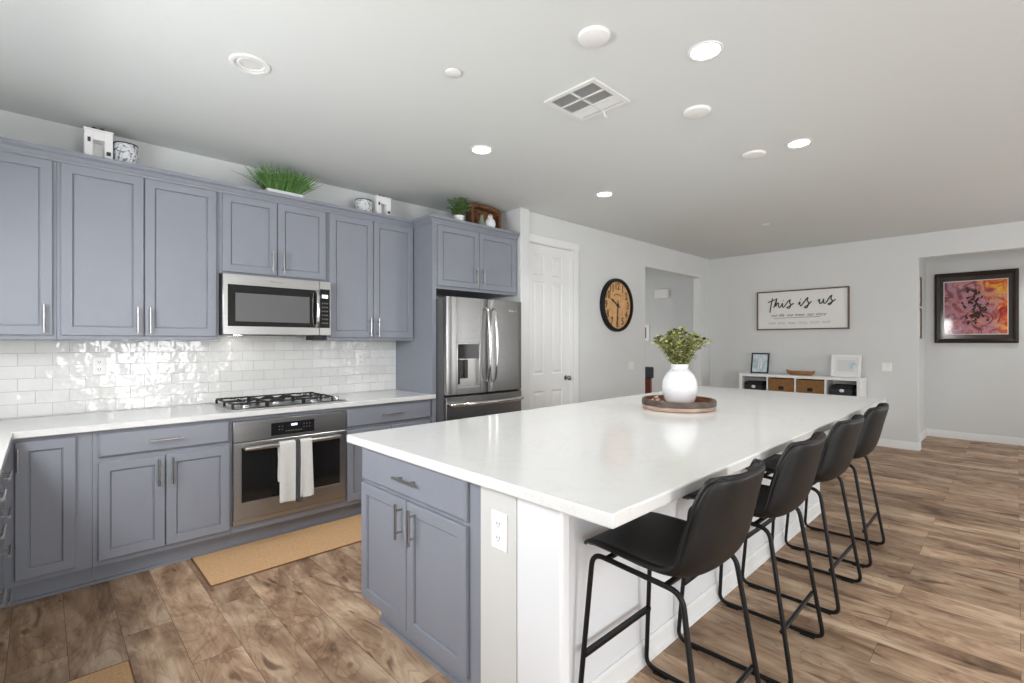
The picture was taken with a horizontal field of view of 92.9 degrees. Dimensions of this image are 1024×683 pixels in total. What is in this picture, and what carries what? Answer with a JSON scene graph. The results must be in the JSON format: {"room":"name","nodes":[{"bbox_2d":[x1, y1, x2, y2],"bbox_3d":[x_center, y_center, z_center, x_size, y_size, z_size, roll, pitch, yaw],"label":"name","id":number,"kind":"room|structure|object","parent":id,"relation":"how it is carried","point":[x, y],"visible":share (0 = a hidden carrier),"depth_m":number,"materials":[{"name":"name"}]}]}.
{"room":"kitchen","nodes":[
{"label":"kitchen","id":0,"kind":"room"},
{"bbox_2d":[0,110,464,419],"bbox_3d":[-2.022,-0.004,3.933,4.450,2.744,0.130,0,0,-44],"label":"wall","id":1,"kind":"structure","parent":0,"point":[15,126],"depth_m":3.49,"materials":[{"name":"paint"}]},
{"bbox_2d":[0,137,56,339],"bbox_3d":[-2.885,-0.565,2.745,0.458,1.095,0.363,0,0,-44],"label":"upper cabinet","id":2,"kind":"object","parent":1,"relation":"attached to","point":[27,169],"visible":1,"depth_m":2.72,"materials":[{"name":"paint"}]},
{"bbox_2d":[56,148,220,339],"bbox_3d":[-2.422,-0.565,3.191,0.826,1.095,0.363,0,0,-44],"label":"upper cabinet","id":3,"kind":"object","parent":1,"relation":"attached to","point":[137,246],"visible":0.94,"depth_m":3.05,"materials":[{"name":"paint"}]},
{"bbox_2d":[82,126,113,158],"bbox_3d":[-2.579,-1.223,3.035,0.143,0.231,0.098,0,0,-44],"label":"lantern","id":4,"kind":"object","parent":3,"relation":"on","point":[96,142],"visible":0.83,"depth_m":3.02,"materials":[{"name":"white paint"}]},
{"bbox_2d":[113,141,138,163],"bbox_3d":[-2.490,-1.190,3.141,0.131,0.166,0.131,0,0,-44],"label":"canister","id":5,"kind":"object","parent":3,"relation":"on","point":[123,151],"visible":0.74,"depth_m":3.09,"materials":[{"name":"ceramic"}]},
{"bbox_2d":[0,336,395,418],"bbox_3d":[-1.188,0.201,2.410,3.276,0.505,3.220,0,0,-44],"label":"backsplash","id":6,"kind":"structure","parent":1,"relation":"attached to","point":[38,377],"depth_m":3.48,"materials":[{"name":"tile"}]},
{"bbox_2d":[92,357,105,374],"bbox_3d":[-2.694,0.153,3.178,0.070,0.115,0.007,0,0,-44],"label":"wall outlet","id":7,"kind":"object","parent":6,"relation":"attached to","point":[98,363],"visible":1,"depth_m":3.18,"materials":[{"name":"white plastic"}]},
{"bbox_2d":[357,353,363,365],"bbox_3d":[-1.381,0.153,4.443,0.070,0.115,0.007,0,0,-44],"label":"wall outlet","id":8,"kind":"object","parent":6,"relation":"attached to","point":[360,356],"visible":1,"depth_m":4.44,"materials":[{"name":"white plastic"}]},
{"bbox_2d":[219,181,328,281],"bbox_3d":[-1.850,-0.797,3.743,0.762,0.630,0.363,0,0,-44],"label":"upper cabinet","id":9,"kind":"object","parent":1,"relation":"attached to","point":[265,233],"visible":0.85,"depth_m":3.60,"materials":[{"name":"paint"}]},
{"bbox_2d":[219,273,330,339],"bbox_3d":[-1.821,-0.248,3.713,0.756,0.460,0.450,0,0,-44],"label":"microwave","id":10,"kind":"object","parent":9,"relation":"attached to","point":[249,305],"visible":1,"depth_m":3.56,"materials":[{"name":"silver metal"}]},
{"bbox_2d":[234,159,321,197],"bbox_3d":[-1.764,-1.232,3.728,0.661,0.248,0.426,0,0,-44],"label":"potted grass","id":11,"kind":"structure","parent":9,"relation":"on","point":[288,184],"depth_m":3.69,"materials":[{"name":"green plant"}]},
{"bbox_2d":[264,188,303,197],"bbox_3d":[-1.767,-1.129,3.756,0.270,0.042,0.130,0,0,-44],"label":"planter","id":12,"kind":"object","parent":11,"relation":"attached to","point":[291,192],"depth_m":3.72,"materials":[{"name":"white ceramic"}]},
{"bbox_2d":[312,203,413,340],"bbox_3d":[-1.285,-0.565,4.288,0.808,1.095,0.363,0,0,-44],"label":"upper cabinet","id":13,"kind":"object","parent":1,"relation":"attached to","point":[370,254],"visible":0.94,"depth_m":4.16,"materials":[{"name":"paint"}]},
{"bbox_2d":[355,198,371,211],"bbox_3d":[-1.305,-1.178,4.285,0.147,0.141,0.147,0,0,-44],"label":"canister","id":14,"kind":"object","parent":13,"relation":"on","point":[365,204],"visible":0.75,"depth_m":4.22,"materials":[{"name":"ceramic"}]},
{"bbox_2d":[371,195,390,215],"bbox_3d":[-1.176,-1.218,4.388,0.146,0.221,0.098,0,0,-44],"label":"lantern","id":15,"kind":"object","parent":13,"relation":"on","point":[380,204],"visible":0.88,"depth_m":4.36,"materials":[{"name":"white paint"}]},
{"bbox_2d":[412,214,519,298],"bbox_3d":[-0.532,-0.794,4.806,1.082,0.635,0.673,0,0,-44],"label":"upper cabinet","id":16,"kind":"object","parent":1,"relation":"attached to","point":[474,260],"visible":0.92,"depth_m":4.57,"materials":[{"name":"paint"}]},
{"bbox_2d":[446,197,471,220],"bbox_3d":[-0.488,-1.229,4.516,0.222,0.244,0.257,0,0,29],"label":"potted plant","id":17,"kind":"object","parent":16,"relation":"on","point":[458,210],"visible":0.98,"depth_m":4.50,"materials":[{"name":"green plant"}]},
{"bbox_2d":[479,215,484,224],"bbox_3d":[-0.293,-1.172,4.712,0.060,0.129,0.060,0,0,-44],"label":"ornament","id":18,"kind":"object","parent":16,"relation":"on","point":[481,221],"visible":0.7,"depth_m":4.69,"materials":[{"name":"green ceramic"}]},
{"bbox_2d":[465,203,500,228],"bbox_3d":[-0.283,-1.232,4.860,0.390,0.250,0.100,0,0,-44],"label":"wicker tray","id":19,"kind":"object","parent":16,"relation":"on","point":[473,216],"visible":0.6,"depth_m":4.84,"materials":[{"name":"brown wicker"}]},
{"bbox_2d":[485,215,495,226],"bbox_3d":[-0.214,-1.179,4.760,0.110,0.143,0.110,0,0,-44],"label":"vase","id":20,"kind":"object","parent":16,"relation":"on","point":[489,221],"visible":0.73,"depth_m":4.72,"materials":[{"name":"white ceramic"}]},
{"bbox_2d":[490,207,529,410],"bbox_3d":[-0.140,-0.004,5.283,0.132,2.744,0.800,0,0,-44],"label":"wall","id":21,"kind":"structure","parent":0,"point":[517,220],"depth_m":5.00,"materials":[{"name":"paint"}]},
{"bbox_2d":[0,0,1023,269],"bbox_3d":[2.245,-1.416,3.867,10.600,0.120,9.950,0,0,-44],"label":"ceiling","id":22,"kind":"structure","parent":0,"point":[911,111],"depth_m":2.78,"materials":[{"name":"white paint"}]},
{"bbox_2d":[228,53,270,74],"bbox_3d":[-1.295,-1.370,2.406,0.184,0.011,0.184,0,0,-44],"label":"recessed light","id":23,"kind":"object","parent":22,"relation":"in","point":[246,63],"visible":1,"depth_m":2.40,"materials":[{"name":"white paint"}]},
{"bbox_2d":[445,68,460,77],"bbox_3d":[-0.300,-1.371,2.478,0.084,0.009,0.084,0,0,-44],"label":"sprinkler cover","id":24,"kind":"object","parent":22,"relation":"attached to","point":[450,72],"visible":1,"depth_m":2.47,"materials":[{"name":"white plastic"}]},
{"bbox_2d":[470,145,492,154],"bbox_3d":[-0.216,-1.373,3.473,0.159,0.006,0.159,0,0,-44],"label":"recessed light","id":25,"kind":"object","parent":22,"relation":"in","point":[478,149],"visible":1,"depth_m":3.46,"materials":[{"name":"white paint"}]},
{"bbox_2d":[544,77,630,121],"bbox_3d":[0.432,-1.357,2.773,0.362,0.038,0.352,0,0,-44],"label":"ceiling vent","id":26,"kind":"object","parent":22,"relation":"in","point":[591,98],"visible":1,"depth_m":2.75,"materials":[{"name":"white metal"}]},
{"bbox_2d":[596,191,612,196],"bbox_3d":[0.856,-1.373,4.514,0.159,0.006,0.159,0,0,-44],"label":"recessed light","id":27,"kind":"object","parent":22,"relation":"in","point":[605,193],"visible":1,"depth_m":4.51,"materials":[{"name":"white paint"}]},
{"bbox_2d":[687,40,723,60],"bbox_3d":[0.911,-1.373,2.296,0.159,0.006,0.159,0,0,-44],"label":"recessed light","id":28,"kind":"object","parent":22,"relation":"in","point":[706,50],"visible":1,"depth_m":2.29,"materials":[{"name":"white paint"}]},
{"bbox_2d":[786,138,811,147],"bbox_3d":[1.980,-1.373,3.360,0.159,0.006,0.159,0,0,-44],"label":"recessed light","id":29,"kind":"object","parent":22,"relation":"in","point":[797,143],"visible":1,"depth_m":3.36,"materials":[{"name":"white paint"}]},
{"bbox_2d":[0,436,1023,682],"bbox_3d":[2.245,1.418,3.867,10.600,0.100,9.950,0,0,-44],"label":"floor","id":30,"kind":"structure","parent":0,"point":[941,600],"depth_m":2.43,"materials":[{"name":"brown wood"}]},
{"bbox_2d":[0,469,12,612],"bbox_3d":[-2.582,0.931,2.024,0.713,0.874,0.638,0,0,-44],"label":"base cabinet","id":31,"kind":"object","parent":30,"relation":"on","point":[10,473],"visible":0.91,"depth_m":2.20,"materials":[{"name":"paint"}]},
{"bbox_2d":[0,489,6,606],"bbox_3d":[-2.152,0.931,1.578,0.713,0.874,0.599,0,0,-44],"label":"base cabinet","id":32,"kind":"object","parent":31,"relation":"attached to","point":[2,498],"visible":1,"depth_m":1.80,"materials":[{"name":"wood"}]},
{"bbox_2d":[1,432,91,608],"bbox_3d":[-2.647,0.931,2.777,0.354,0.874,0.648,0,0,-44],"label":"base cabinet","id":33,"kind":"object","parent":30,"relation":"on","point":[49,493],"visible":0.77,"depth_m":2.58,"materials":[{"name":"paint"}]},
{"bbox_2d":[64,659,135,682],"bbox_3d":[-1.713,1.363,1.575,0.820,0.008,0.645,0,0,-44],"label":"floor mat","id":34,"kind":"object","parent":30,"relation":"on","point":[122,672],"visible":1,"depth_m":1.98,"materials":[{"name":"brown fabric"}]},
{"bbox_2d":[91,419,229,584],"bbox_3d":[-2.273,0.931,3.138,0.684,0.874,0.648,0,0,-44],"label":"base cabinet","id":35,"kind":"object","parent":30,"relation":"on","point":[161,493],"visible":0.94,"depth_m":2.91,"materials":[{"name":"paint"}]},
{"bbox_2d":[191,514,360,586],"bbox_3d":[-1.426,1.363,3.312,1.195,0.008,0.497,0,0,-44],"label":"floor mat","id":36,"kind":"object","parent":30,"relation":"on","point":[223,566],"visible":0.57,"depth_m":3.18,"materials":[{"name":"brown fabric"}]},
{"bbox_2d":[228,407,344,547],"bbox_3d":[-1.766,0.931,3.667,0.779,0.874,0.590,0,0,-44],"label":"base cabinet","id":37,"kind":"object","parent":30,"relation":"on","point":[266,528],"visible":0.3,"depth_m":3.43,"materials":[{"name":"paint"}]},
{"bbox_2d":[232,411,344,526],"bbox_3d":[-1.713,0.862,3.613,0.762,0.681,0.638,0,0,-44],"label":"wall oven","id":38,"kind":"object","parent":37,"relation":"in","point":[255,484],"visible":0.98,"depth_m":3.35,"materials":[{"name":"grey metal"}]},
{"bbox_2d":[232,411,341,443],"bbox_3d":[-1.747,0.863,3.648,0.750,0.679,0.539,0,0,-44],"label":"control panel","id":39,"kind":"object","parent":38,"relation":"in","point":[334,411],"depth_m":3.39,"materials":[{"name":"grey metal"}]},
{"bbox_2d":[278,437,313,502],"bbox_3d":[-1.504,0.891,3.389,0.230,0.434,0.060,0,0,-44],"label":"dish towel","id":40,"kind":"object","parent":38,"relation":"hanging from","point":[295,457],"visible":1,"depth_m":3.37,"materials":[{"name":"white fabric"}]},
{"bbox_2d":[341,399,430,517],"bbox_3d":[-1.180,0.931,4.191,0.790,0.874,0.648,0,0,-44],"label":"base cabinet","id":41,"kind":"object","parent":30,"relation":"on","point":[367,418],"visible":0.41,"depth_m":3.83,"materials":[{"name":"paint"}]},
{"bbox_2d":[396,223,435,422],"bbox_3d":[-0.896,0.131,4.497,0.041,2.475,0.618,0,0,-44],"label":"panel","id":42,"kind":"object","parent":30,"relation":"on","point":[415,359],"visible":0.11,"depth_m":4.37,"materials":[{"name":"paint"}]},
{"bbox_2d":[436,296,523,421],"bbox_3d":[-0.454,0.470,4.729,0.912,1.736,0.861,0,0,-44],"label":"refrigerator","id":43,"kind":"object","parent":30,"relation":"on","point":[478,341],"visible":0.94,"depth_m":4.40,"materials":[{"name":"grey metal"}]},
{"bbox_2d":[361,447,820,682],"bbox_3d":[0.919,0.931,3.101,3.464,0.873,1.281,0,0,-44],"label":"kitchen island","id":44,"kind":"object","parent":30,"relation":"on","point":[476,611],"visible":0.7,"depth_m":1.88,"materials":[{"name":"paint"}]},
{"bbox_2d":[492,509,506,552],"bbox_3d":[-0.045,0.646,1.668,0.007,0.130,0.078,0,0,-44],"label":"wall outlet","id":45,"kind":"object","parent":44,"relation":"attached to","point":[499,520],"visible":1,"depth_m":1.66,"materials":[{"name":"white plastic"}]},
{"bbox_2d":[495,519,500,528],"bbox_3d":[-0.047,0.622,1.666,0.001,0.028,0.032,0,0,-44],"label":"socket","id":46,"kind":"object","parent":45,"relation":"attached to","point":[497,521],"depth_m":1.67,"materials":[{"name":"grey plastic"}]},
{"bbox_2d":[495,533,500,542],"bbox_3d":[-0.047,0.670,1.666,0.001,0.028,0.032,0,0,-44],"label":"socket","id":47,"kind":"object","parent":45,"relation":"attached to","point":[497,535],"depth_m":1.67,"materials":[{"name":"grey plastic"}]},
{"bbox_2d":[347,386,885,528],"bbox_3d":[1.117,0.474,3.186,3.870,0.040,1.560,0,0,-44],"label":"island countertop","id":48,"kind":"structure","parent":44,"relation":"on","point":[610,463],"depth_m":2.19,"materials":[{"name":"white stone"}]},
{"bbox_2d":[642,395,716,412],"bbox_3d":[1.147,0.419,3.356,0.488,0.068,0.488,0,0,-44],"label":"round tray","id":49,"kind":"object","parent":48,"relation":"on","point":[701,404],"visible":0.88,"depth_m":3.16,"materials":[{"name":"brown wood"}]},
{"bbox_2d":[662,363,697,401],"bbox_3d":[1.162,0.293,3.374,0.238,0.290,0.238,0,0,-44],"label":"vase","id":50,"kind":"object","parent":49,"relation":"on","point":[679,384],"visible":0.83,"depth_m":3.29,"materials":[{"name":"white ceramic"}]},
{"bbox_2d":[651,327,712,364],"bbox_3d":[1.169,0.041,3.372,0.422,0.307,0.395,0,0,-19],"label":"bunch","id":51,"kind":"object","parent":50,"relation":"in","point":[668,344],"visible":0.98,"depth_m":3.33,"materials":[{"name":"green plant"}]},
{"bbox_2d":[645,367,653,393],"bbox_3d":[1.921,0.878,7.729,0.495,0.980,0.460,0,0,-44],"label":"chair","id":52,"kind":"object","parent":30,"relation":"on","point":[649,371],"visible":0.25,"depth_m":7.73,"materials":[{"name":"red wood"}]},
{"bbox_2d":[578,458,764,682],"bbox_3d":[0.576,0.880,1.703,0.486,0.975,0.525,0,0,-44],"label":"bar stool","id":53,"kind":"object","parent":30,"relation":"on","point":[718,523],"visible":0.98,"depth_m":1.56,"materials":[{"name":"black leather"}]},
{"bbox_2d":[677,431,825,682],"bbox_3d":[1.107,0.880,2.216,0.486,0.975,0.525,0,0,-45],"label":"bar stool","id":54,"kind":"object","parent":30,"relation":"on","point":[792,480],"visible":0.66,"depth_m":1.99,"materials":[{"name":"black leather"}]},
{"bbox_2d":[741,414,863,614],"bbox_3d":[1.650,0.880,2.740,0.486,0.975,0.525,0,0,-43],"label":"bar stool","id":55,"kind":"object","parent":30,"relation":"on","point":[841,442],"visible":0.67,"depth_m":2.52,"materials":[{"name":"black leather"}]},
{"bbox_2d":[739,372,866,435],"bbox_3d":[4.093,0.915,6.942,0.380,0.905,1.512,0,0,-44],"label":"cube shelf","id":56,"kind":"object","parent":30,"relation":"on","point":[861,383],"visible":0.24,"depth_m":6.72,"materials":[{"name":"white paint"}]},
{"bbox_2d":[745,380,765,389],"bbox_3d":[3.687,0.718,7.336,0.278,0.270,0.240,0,0,-44],"label":"storage box","id":57,"kind":"object","parent":56,"relation":"in","point":[753,384],"visible":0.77,"depth_m":7.24,"materials":[{"name":"black"}]},
{"bbox_2d":[750,353,769,373],"bbox_3d":[3.740,0.310,7.344,0.080,0.304,0.250,0,0,-44],"label":"photo frame","id":58,"kind":"object","parent":56,"relation":"on","point":[759,361],"visible":1,"depth_m":7.34,"materials":[{"name":"black"}]},
{"bbox_2d":[752,354,767,371],"bbox_3d":[3.743,0.310,7.346,0.061,0.264,0.210,0,0,-44],"label":"picture","id":59,"kind":"object","parent":58,"relation":"attached to","point":[759,361],"depth_m":7.34},
{"bbox_2d":[769,377,793,391],"bbox_3d":[3.963,0.686,7.069,0.351,0.334,0.334,0,0,-44],"label":"woven basket","id":60,"kind":"object","parent":56,"relation":"in","point":[775,384],"visible":0.32,"depth_m":6.95,"materials":[{"name":"wicker"}]},
{"bbox_2d":[786,369,814,374],"bbox_3d":[4.102,0.424,6.926,0.170,0.075,0.370,0,0,-44],"label":"dough bowl","id":61,"kind":"object","parent":56,"relation":"on","point":[791,372],"visible":0.98,"depth_m":6.87,"materials":[{"name":"brown wood"}]},
{"bbox_2d":[796,379,823,393],"bbox_3d":[4.215,0.686,6.808,0.351,0.334,0.334,0,0,-44],"label":"woven basket","id":62,"kind":"object","parent":56,"relation":"in","point":[816,386],"visible":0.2,"depth_m":6.70,"materials":[{"name":"wicker"}]},
{"bbox_2d":[831,384,856,395],"bbox_3d":[4.457,0.711,6.536,0.278,0.286,0.240,0,0,-44],"label":"storage box","id":63,"kind":"object","parent":56,"relation":"in","point":[837,389],"visible":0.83,"depth_m":6.45,"materials":[{"name":"black"}]},
{"bbox_2d":[831,355,861,377],"bbox_3d":[4.515,0.315,6.584,0.080,0.294,0.340,0,0,-44],"label":"photo frame","id":64,"kind":"object","parent":56,"relation":"on","point":[841,365],"visible":1,"depth_m":6.58,"materials":[{"name":"white paint"}]},
{"bbox_2d":[837,360,854,371],"bbox_3d":[4.514,0.315,6.582,0.032,0.154,0.200,0,0,-44],"label":"print","id":65,"kind":"object","parent":64,"relation":"attached to","point":[842,365],"depth_m":6.58,"materials":[{"name":"paper"}]},
{"bbox_2d":[833,357,858,374],"bbox_3d":[4.517,0.315,6.586,0.057,0.234,0.280,0,0,-44],"label":"picture","id":66,"kind":"object","parent":64,"relation":"attached to","point":[841,365],"depth_m":6.58,"materials":[{"name":"white paper"}]},
{"bbox_2d":[784,403,888,567],"bbox_3d":[2.178,0.880,3.248,0.486,0.975,0.525,0,0,-45],"label":"bar stool","id":67,"kind":"object","parent":30,"relation":"on","point":[874,418],"visible":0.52,"depth_m":3.02,"materials":[{"name":"black leather"}]},
{"bbox_3d":[-1.551,0.931,0.955,0.713,0.874,1.129,0,0,-44],"label":"cabinet","id":68,"kind":"object","parent":30,"relation":"on","visible":0},
{"bbox_2d":[0,390,435,477],"bbox_3d":[-1.190,0.473,2.437,3.293,0.038,3.160,0,0,-44],"label":"countertop","id":69,"kind":"structure","parent":68,"relation":"on","point":[30,427],"depth_m":2.99,"materials":[{"name":"white stone"}]},
{"bbox_2d":[213,392,346,410],"bbox_3d":[-1.733,0.425,3.670,0.800,0.057,0.470,0,0,-44],"label":"gas cooktop","id":70,"kind":"object","parent":69,"relation":"in","point":[270,401],"visible":1,"depth_m":3.58,"materials":[{"name":"silver metal"}]},
{"bbox_2d":[530,211,709,402],"bbox_3d":[1.720,-0.004,6.667,4.468,2.744,0.130,0,0,-44],"label":"wall","id":71,"kind":"structure","parent":0,"point":[605,355],"depth_m":6.23,"materials":[{"name":"paint"}]},
{"bbox_2d":[530,243,570,408],"bbox_3d":[0.417,0.153,5.366,0.718,2.418,0.104,0,0,-44],"label":"door","id":72,"kind":"structure","parent":71,"relation":"in","point":[549,266],"depth_m":5.38,"materials":[{"name":"white paint"}]},
{"bbox_2d":[530,233,578,403],"bbox_3d":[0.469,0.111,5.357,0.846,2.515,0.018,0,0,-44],"label":"trim","id":73,"kind":"structure","parent":71,"relation":"attached to","point":[537,238],"depth_m":5.60,"materials":[{"name":"white paint"}]},
{"bbox_2d":[600,278,632,331],"bbox_3d":[1.332,-0.472,6.160,0.676,0.676,0.060,0,0,-44],"label":"wall clock","id":74,"kind":"object","parent":71,"relation":"attached to","point":[616,300],"visible":1,"depth_m":6.14,"materials":[{"name":"black wood"}]},
{"bbox_2d":[629,361,633,369],"bbox_3d":[1.577,0.308,6.432,0.116,0.115,0.008,0,0,-44],"label":"light switch","id":75,"kind":"object","parent":71,"relation":"attached to","point":[631,363],"visible":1,"depth_m":6.43,"materials":[{"name":"white plastic"}]},
{"bbox_2d":[645,269,692,392],"bbox_3d":[2.547,-0.004,9.243,0.100,2.744,2.430,0,0,-44],"label":"wall","id":76,"kind":"structure","parent":0,"point":[675,311],"depth_m":8.93,"materials":[{"name":"paint"}]},
{"bbox_2d":[645,325,649,340],"bbox_3d":[2.443,-0.182,9.261,0.024,0.300,0.380,0,0,-44],"label":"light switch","id":77,"kind":"object","parent":76,"relation":"attached to","point":[647,327],"visible":0.41,"depth_m":9.14,"materials":[{"name":"white plastic"}]},
{"bbox_2d":[654,289,668,298],"bbox_3d":[2.744,-0.889,8.925,0.057,0.165,0.270,0,0,-44],"label":"door chime","id":78,"kind":"object","parent":76,"relation":"attached to","point":[662,293],"visible":1,"depth_m":8.90,"materials":[{"name":"white plastic"}]},
{"bbox_2d":[710,221,1023,442],"bbox_3d":[5.805,-0.004,5.556,0.130,2.744,7.140,0,0,-44],"label":"wall","id":79,"kind":"structure","parent":0,"point":[882,275],"depth_m":6.62,"materials":[{"name":"paint"}]},
{"bbox_2d":[757,286,849,329],"bbox_3d":[4.203,-0.480,7.096,0.035,0.585,1.196,0,0,-44],"label":"wall sign","id":80,"kind":"object","parent":79,"relation":"attached to","point":[829,307],"visible":1,"depth_m":7.05,"materials":[{"name":"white wood"}]},
{"bbox_2d":[826,435,919,450],"bbox_3d":[4.208,1.318,7.108,0.014,0.100,2.689,0,0,-44],"label":"baseboard","id":81,"kind":"structure","parent":79,"relation":"attached to","point":[915,446],"depth_m":6.28,"materials":[{"name":"white paint"}]},
{"bbox_2d":[881,363,891,371],"bbox_3d":[4.907,0.322,6.386,0.008,0.115,0.116,0,0,-44],"label":"light switch","id":82,"kind":"object","parent":79,"relation":"attached to","point":[884,366],"visible":1,"depth_m":6.38,"materials":[{"name":"white plastic"}]},
{"bbox_2d":[920,258,925,433],"bbox_3d":[5.604,-0.004,6.766,1.260,2.744,0.100,0,0,-44],"label":"wall","id":83,"kind":"structure","parent":0,"point":[922,261],"depth_m":6.98,"materials":[{"name":"paint"}]},
{"bbox_2d":[920,308,921,338],"bbox_3d":[5.470,-0.257,6.544,0.300,0.410,0.030,0,0,-44],"label":"picture frame","id":84,"kind":"object","parent":83,"relation":"attached to","point":[920,308],"visible":0.27,"depth_m":6.62,"materials":[{"name":"brown wood"}]},
{"bbox_2d":[920,277,921,305],"bbox_3d":[5.470,-0.687,6.544,0.300,0.390,0.030,0,0,-44],"label":"picture frame","id":85,"kind":"object","parent":83,"relation":"attached to","point":[920,277],"visible":0.27,"depth_m":6.62,"materials":[{"name":"brown wood"}]},
{"bbox_2d":[920,429,926,441],"bbox_3d":[5.643,1.318,6.724,1.260,0.100,0.014,0,0,-44],"label":"baseboard","id":86,"kind":"structure","parent":83,"relation":"attached to","point":[923,434],"depth_m":6.87,"materials":[{"name":"white paint"}]},
{"bbox_2d":[926,249,1023,437],"bbox_3d":[7.673,-0.004,5.614,0.120,2.744,4.630,0,0,-44],"label":"wall","id":87,"kind":"structure","parent":0,"point":[978,388],"depth_m":6.79,"materials":[{"name":"paint"}]},
{"bbox_2d":[927,429,1023,445],"bbox_3d":[7.659,1.318,5.532,0.014,0.100,4.530,0,0,-44],"label":"baseboard","id":88,"kind":"structure","parent":87,"relation":"attached to","point":[930,432],"depth_m":6.77,"materials":[{"name":"white paint"}]},
{"bbox_2d":[934,268,1018,342],"bbox_3d":[6.440,-0.490,6.776,0.043,0.995,0.850,0,0,-44],"label":"framed painting","id":89,"kind":"object","parent":87,"relation":"attached to","point":[976,306],"visible":1,"depth_m":6.76,"materials":[{"name":"black"}]},
{"bbox_2d":[944,278,1007,333],"bbox_3d":[6.444,-0.490,6.780,0.002,0.742,0.638,0,0,-44],"label":"print","id":90,"kind":"object","parent":89,"relation":"attached to","point":[971,305],"depth_m":6.77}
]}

